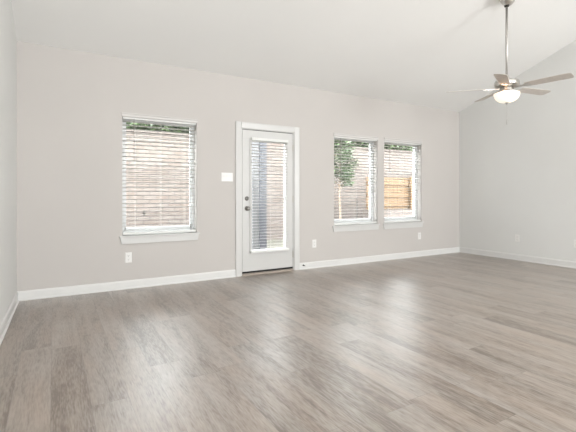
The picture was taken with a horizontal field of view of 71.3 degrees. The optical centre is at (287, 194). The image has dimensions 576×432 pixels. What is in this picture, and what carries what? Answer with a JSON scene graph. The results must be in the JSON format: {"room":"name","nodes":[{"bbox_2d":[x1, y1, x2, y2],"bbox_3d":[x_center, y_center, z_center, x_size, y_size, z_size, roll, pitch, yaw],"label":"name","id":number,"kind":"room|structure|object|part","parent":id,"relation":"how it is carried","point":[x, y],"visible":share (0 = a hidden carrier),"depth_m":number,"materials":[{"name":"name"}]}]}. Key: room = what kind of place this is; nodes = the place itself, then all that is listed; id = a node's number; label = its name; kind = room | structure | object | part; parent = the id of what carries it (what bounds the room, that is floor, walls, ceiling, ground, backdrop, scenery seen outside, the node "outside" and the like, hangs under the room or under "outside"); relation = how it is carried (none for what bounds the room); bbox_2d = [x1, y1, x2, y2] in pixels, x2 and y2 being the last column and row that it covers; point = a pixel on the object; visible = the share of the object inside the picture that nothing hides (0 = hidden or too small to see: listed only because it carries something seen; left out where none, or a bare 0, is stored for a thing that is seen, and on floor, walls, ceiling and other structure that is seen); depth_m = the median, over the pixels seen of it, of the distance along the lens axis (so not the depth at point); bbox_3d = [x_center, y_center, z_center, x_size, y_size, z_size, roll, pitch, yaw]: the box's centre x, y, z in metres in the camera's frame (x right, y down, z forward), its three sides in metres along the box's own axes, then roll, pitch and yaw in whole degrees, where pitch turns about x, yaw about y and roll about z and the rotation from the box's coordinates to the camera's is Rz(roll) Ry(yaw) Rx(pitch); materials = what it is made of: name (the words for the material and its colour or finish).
{"room":"empty living room","nodes":[
{"label":"empty living room","id":0,"kind":"room"},
{"bbox_2d":[0,0,16,323],"bbox_3d":[-0.574,-0.883,-0.009,0.140,3.985,9.570,0,0,-29],"label":"wall","id":1,"kind":"structure","parent":0,"point":[8,41],"depth_m":3.58,"materials":[{"name":"paint"}]},
{"bbox_2d":[0,292,18,345],"bbox_3d":[-0.503,1.060,0.033,0.024,0.100,9.568,0,0,-29],"label":"baseboard","id":2,"kind":"structure","parent":1,"relation":"attached to","point":[4,325],"depth_m":3.47,"materials":[{"name":"white wood"}]},
{"bbox_2d":[17,41,458,290],"bbox_3d":[0.152,-0.262,6.056,7.582,2.744,0.170,0,0,-30],"label":"wall","id":3,"kind":"structure","parent":0,"point":[70,103],"depth_m":5.05,"materials":[{"name":"paint"}]},
{"bbox_2d":[125,252,131,262],"bbox_3d":[-1.890,0.742,4.757,0.074,0.122,0.009,0,0,-30],"label":"wall outlet","id":4,"kind":"object","parent":3,"relation":"attached to","point":[128,256],"visible":1,"depth_m":4.75,"materials":[{"name":"plastic"}]},
{"bbox_2d":[119,119,199,243],"bbox_3d":[-1.599,-0.175,5.014,0.967,1.510,0.200,0,0,-30],"label":"window","id":5,"kind":"structure","parent":3,"relation":"in","point":[178,236],"depth_m":4.97,"materials":[{"name":"white plastic"}]},
{"bbox_2d":[121,112,197,234],"bbox_3d":[-1.574,-0.251,4.971,0.915,1.446,0.080,0,0,-30],"label":"window blind","id":6,"kind":"object","parent":5,"relation":"attached to","point":[125,115],"visible":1,"depth_m":4.95,"materials":[{"name":"white plastic"}]},
{"bbox_3d":[-1.580,0.460,4.981,0.879,0.024,0.052,0,0,-30],"label":"rail","id":7,"kind":"part","parent":6,"relation":"part of","materials":[{"name":"white plastic"}]},
{"bbox_3d":[-1.580,0.490,4.981,0.967,0.019,0.125,0,0,-30],"label":"sill","id":8,"kind":"part","parent":5,"relation":"part of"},
{"bbox_2d":[221,173,232,181],"bbox_3d":[-0.816,-0.240,5.385,0.165,0.118,0.011,0,0,-30],"label":"light switch","id":9,"kind":"object","parent":3,"relation":"attached to","point":[228,177],"visible":1,"depth_m":5.38,"materials":[{"name":"plastic"}]},
{"bbox_2d":[17,247,459,300],"bbox_3d":[0.255,1.060,6.004,7.159,0.100,0.024,0,0,-30],"label":"baseboard","id":10,"kind":"structure","parent":3,"relation":"attached to","point":[157,281],"depth_m":5.04,"materials":[{"name":"white wood"}]},
{"bbox_2d":[235,121,299,276],"bbox_3d":[-0.301,0.054,5.753,1.018,2.111,0.235,0,0,-30],"label":"door","id":11,"kind":"structure","parent":3,"relation":"in","point":[247,263],"depth_m":5.66,"materials":[{"name":"wood"}]},
{"bbox_3d":[-0.281,0.007,5.737,0.608,1.593,0.068,0,0,-30],"label":"glazing frame","id":12,"kind":"part","parent":11,"relation":"part of","materials":[{"name":"paint"}]},
{"bbox_2d":[250,137,288,252],"bbox_3d":[-0.254,0.004,5.688,0.608,1.599,0.042,0,0,-30],"label":"door blind","id":13,"kind":"object","parent":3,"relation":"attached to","point":[252,138],"visible":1,"depth_m":5.68,"materials":[{"name":"white plastic"}]},
{"bbox_3d":[-0.254,0.788,5.688,0.608,0.032,0.042,0,0,-30],"label":"rail","id":14,"kind":"part","parent":13,"relation":"part of","materials":[{"name":"white plastic"}]},
{"bbox_2d":[312,240,315,247],"bbox_3d":[0.400,0.740,6.098,0.074,0.122,0.009,0,0,-30],"label":"wall outlet","id":15,"kind":"object","parent":3,"relation":"attached to","point":[313,241],"visible":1,"depth_m":6.09,"materials":[{"name":"plastic"}]},
{"bbox_2d":[332,138,379,231],"bbox_3d":[1.077,-0.175,6.581,0.980,1.510,0.200,0,0,-30],"label":"window","id":16,"kind":"structure","parent":3,"relation":"in","point":[369,226],"depth_m":6.66,"materials":[{"name":"white plastic"}]},
{"bbox_3d":[1.052,-0.232,6.625,0.828,1.317,0.028,0,0,-30],"label":"sash","id":17,"kind":"part","parent":16,"relation":"part of","materials":[{"name":"white plastic"}]},
{"bbox_3d":[1.096,0.490,6.548,0.980,0.019,0.125,0,0,-30],"label":"sill","id":18,"kind":"part","parent":16,"relation":"part of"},
{"bbox_2d":[334,133,378,224],"bbox_3d":[1.103,-0.251,6.538,0.928,1.446,0.080,0,0,-30],"label":"window blind","id":19,"kind":"object","parent":16,"relation":"attached to","point":[340,136],"visible":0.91,"depth_m":6.53,"materials":[{"name":"white plastic"}]},
{"bbox_3d":[0.835,-0.216,6.395,0.002,1.337,0.057,0,0,-30],"label":"ladder cord","id":20,"kind":"part","parent":19,"relation":"part of","materials":[{"name":"white fabric"}]},
{"bbox_3d":[1.097,0.460,6.548,0.892,0.024,0.052,0,0,-30],"label":"rail","id":21,"kind":"part","parent":19,"relation":"part of","materials":[{"name":"white plastic"}]},
{"bbox_3d":[1.359,-0.216,6.701,0.002,1.337,0.057,0,0,-30],"label":"ladder cord","id":22,"kind":"part","parent":19,"relation":"part of","materials":[{"name":"white fabric"}]},
{"bbox_2d":[383,143,423,228],"bbox_3d":[1.994,-0.175,7.117,0.984,1.510,0.200,0,0,-30],"label":"window","id":23,"kind":"structure","parent":3,"relation":"in","point":[391,225],"depth_m":7.22,"materials":[{"name":"white plastic"}]},
{"bbox_3d":[1.968,-0.232,7.161,0.832,1.317,0.028,0,0,-30],"label":"sash","id":24,"kind":"part","parent":23,"relation":"part of","materials":[{"name":"white plastic"}]},
{"bbox_2d":[384,138,422,222],"bbox_3d":[2.019,-0.251,7.074,0.932,1.446,0.080,0,0,-30],"label":"window blind","id":25,"kind":"object","parent":23,"relation":"attached to","point":[386,140],"visible":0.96,"depth_m":7.06,"materials":[{"name":"white plastic"}]},
{"bbox_3d":[2.013,0.460,7.084,0.896,0.024,0.052,0,0,-30],"label":"rail","id":26,"kind":"part","parent":25,"relation":"part of","materials":[{"name":"white plastic"}]},
{"bbox_3d":[2.013,0.490,7.085,0.984,0.019,0.125,0,0,-30],"label":"sill","id":27,"kind":"part","parent":23,"relation":"part of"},
{"bbox_2d":[0,252,575,431],"bbox_3d":[2.542,1.180,1.827,7.732,0.140,9.885,0,0,-30],"label":"floor","id":28,"kind":"structure","parent":0,"point":[459,341],"depth_m":2.83,"materials":[{"name":"laminate"}]},
{"bbox_2d":[11,0,575,111],"bbox_3d":[2.543,-2.289,1.833,7.742,1.473,9.875,0,0,-30],"label":"ceiling","id":29,"kind":"structure","parent":0,"point":[414,52],"depth_m":5.05,"materials":[{"name":"paint"}]},
{"bbox_2d":[450,0,573,123],"bbox_3d":[2.649,-1.641,4.786,1.294,1.603,1.285,0,0,-30],"label":"ceiling fan","id":30,"kind":"object","parent":29,"relation":"hanging from","point":[506,94],"visible":1,"depth_m":4.73,"materials":[{"name":"silver metal"}]},
{"bbox_3d":[2.192,-1.278,4.922,0.470,0.006,0.136,0,12,16],"label":"blade","id":31,"kind":"part","parent":30,"relation":"part of","materials":[{"name":"wood"}]},
{"bbox_3d":[2.600,-1.278,5.240,0.136,0.006,0.470,-12,0,-2],"label":"blade","id":32,"kind":"part","parent":30,"relation":"part of","materials":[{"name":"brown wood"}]},
{"bbox_3d":[2.369,-1.278,4.436,0.136,0.006,0.470,14,8,33],"label":"blade","id":33,"kind":"part","parent":30,"relation":"part of","materials":[{"name":"brown wood"}]},
{"bbox_3d":[2.615,-1.159,4.801,0.282,0.110,0.282,0,0,-30],"label":"lamp shade","id":34,"kind":"part","parent":30,"relation":"part of","materials":[{"name":"white glass"}]},
{"bbox_3d":[3.029,-1.278,4.951,0.470,0.006,0.136,0,-12,-20],"label":"blade","id":35,"kind":"part","parent":30,"relation":"part of","materials":[{"name":"brown wood"}]},
{"bbox_3d":[2.886,-1.278,4.454,0.136,0.006,0.470,15,-9,-37],"label":"blade","id":36,"kind":"part","parent":30,"relation":"part of","materials":[{"name":"brown wood"}]},
{"bbox_2d":[459,40,575,261],"bbox_3d":[5.814,-0.883,3.730,0.140,3.985,9.565,0,0,-30],"label":"wall","id":37,"kind":"structure","parent":0,"point":[518,176],"depth_m":6.73,"materials":[{"name":"paint"}]},
{"bbox_2d":[459,247,575,268],"bbox_3d":[5.743,1.060,3.689,0.024,0.100,9.565,0,0,-30],"label":"baseboard","id":38,"kind":"structure","parent":37,"relation":"attached to","point":[556,262],"depth_m":6.77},
{"bbox_2d":[515,235,519,241],"bbox_3d":[3.907,0.738,6.841,0.009,0.122,0.074,0,0,-30],"label":"wall outlet","id":39,"kind":"object","parent":37,"relation":"attached to","point":[517,237],"visible":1,"depth_m":6.83,"materials":[{"name":"plastic"}]},
{"label":"outside","id":40,"kind":"structure","parent":0,"visible":0},
{"bbox_2d":[267,239,283,248],"bbox_3d":[-0.985,1.335,17.520,44.000,0.150,20.765,0,0,-30],"label":"lawn","id":41,"kind":"structure","parent":40,"point":[270,243],"depth_m":10.43,"materials":[{"name":"plant"}]},
{"bbox_2d":[126,130,412,239],"bbox_3d":[1.790,-0.140,12.779,40.000,2.820,0.310,0,0,-30],"label":"brick wall","id":42,"kind":"structure","parent":41,"relation":"on","point":[348,205],"depth_m":9.99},
{"bbox_2d":[126,122,412,150],"bbox_3d":[2.201,-0.630,14.157,24.386,3.783,1.483,0,0,-30],"label":"hedge","id":43,"kind":"object","parent":41,"relation":"on","point":[127,123],"visible":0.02,"depth_m":10.58,"materials":[{"name":"green plant"}]},
{"bbox_2d":[334,140,358,218],"bbox_3d":[1.319,-0.206,10.164,1.028,2.934,0.938,0,0,-30],"label":"young tree","id":44,"kind":"object","parent":41,"relation":"on","point":[345,177],"visible":0.5,"depth_m":10.08,"materials":[{"name":"green plant"}]},
{"bbox_2d":[356,198,357,218],"bbox_3d":[1.840,0.665,10.694,0.037,1.190,0.037,0,0,-8],"label":"stake","id":45,"kind":"object","parent":41,"relation":"on","point":[356,198],"visible":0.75,"depth_m":10.68,"materials":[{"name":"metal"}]},
{"bbox_2d":[363,209,412,218],"bbox_3d":[5.022,0.840,12.354,6.850,0.860,0.250,0,0,-30],"label":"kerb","id":46,"kind":"object","parent":41,"relation":"on","point":[401,212],"visible":0.07,"depth_m":10.99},
{"bbox_2d":[366,177,412,209],"bbox_3d":[4.981,-0.055,12.285,6.670,0.930,0.133,0,0,-30],"label":"wooden fence","id":47,"kind":"object","parent":46,"relation":"on","point":[403,191],"visible":0.22,"depth_m":11.20,"materials":[{"name":"brown wood"}]},
{"bbox_3d":[4.950,-0.312,12.300,6.630,0.085,0.039,0,0,-30],"label":"rail","id":48,"kind":"part","parent":47,"relation":"part of","materials":[{"name":"brown wood"}]},
{"bbox_3d":[4.950,0.007,12.300,6.630,0.085,0.039,0,0,-30],"label":"rail","id":49,"kind":"part","parent":47,"relation":"part of","materials":[{"name":"brown wood"}]},
{"bbox_3d":[4.950,0.268,12.300,6.630,0.085,0.039,0,0,-30],"label":"rail","id":50,"kind":"part","parent":47,"relation":"part of","materials":[{"name":"brown wood"}]},
{"bbox_3d":[3.495,-0.055,11.381,0.090,0.930,0.074,0,0,-30],"label":"fence post","id":51,"kind":"part","parent":47,"relation":"part of","materials":[{"name":"brown wood"}]},
{"bbox_3d":[-0.638,1.215,6.832,3.400,0.090,1.963,0,0,-30],"label":"patio slab","id":52,"kind":"object","parent":41,"relation":"on","visible":0},
{"bbox_2d":[252,142,266,249],"bbox_3d":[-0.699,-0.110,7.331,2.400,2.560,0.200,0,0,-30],"label":"patio post","id":53,"kind":"object","parent":52,"relation":"on","point":[259,187],"visible":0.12,"depth_m":7.36,"materials":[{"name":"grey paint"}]},
{"bbox_3d":[-0.494,0.000,7.451,0.145,2.340,0.160,0,0,-30],"label":"post","id":54,"kind":"part","parent":53,"relation":"part of","materials":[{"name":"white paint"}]}
]}

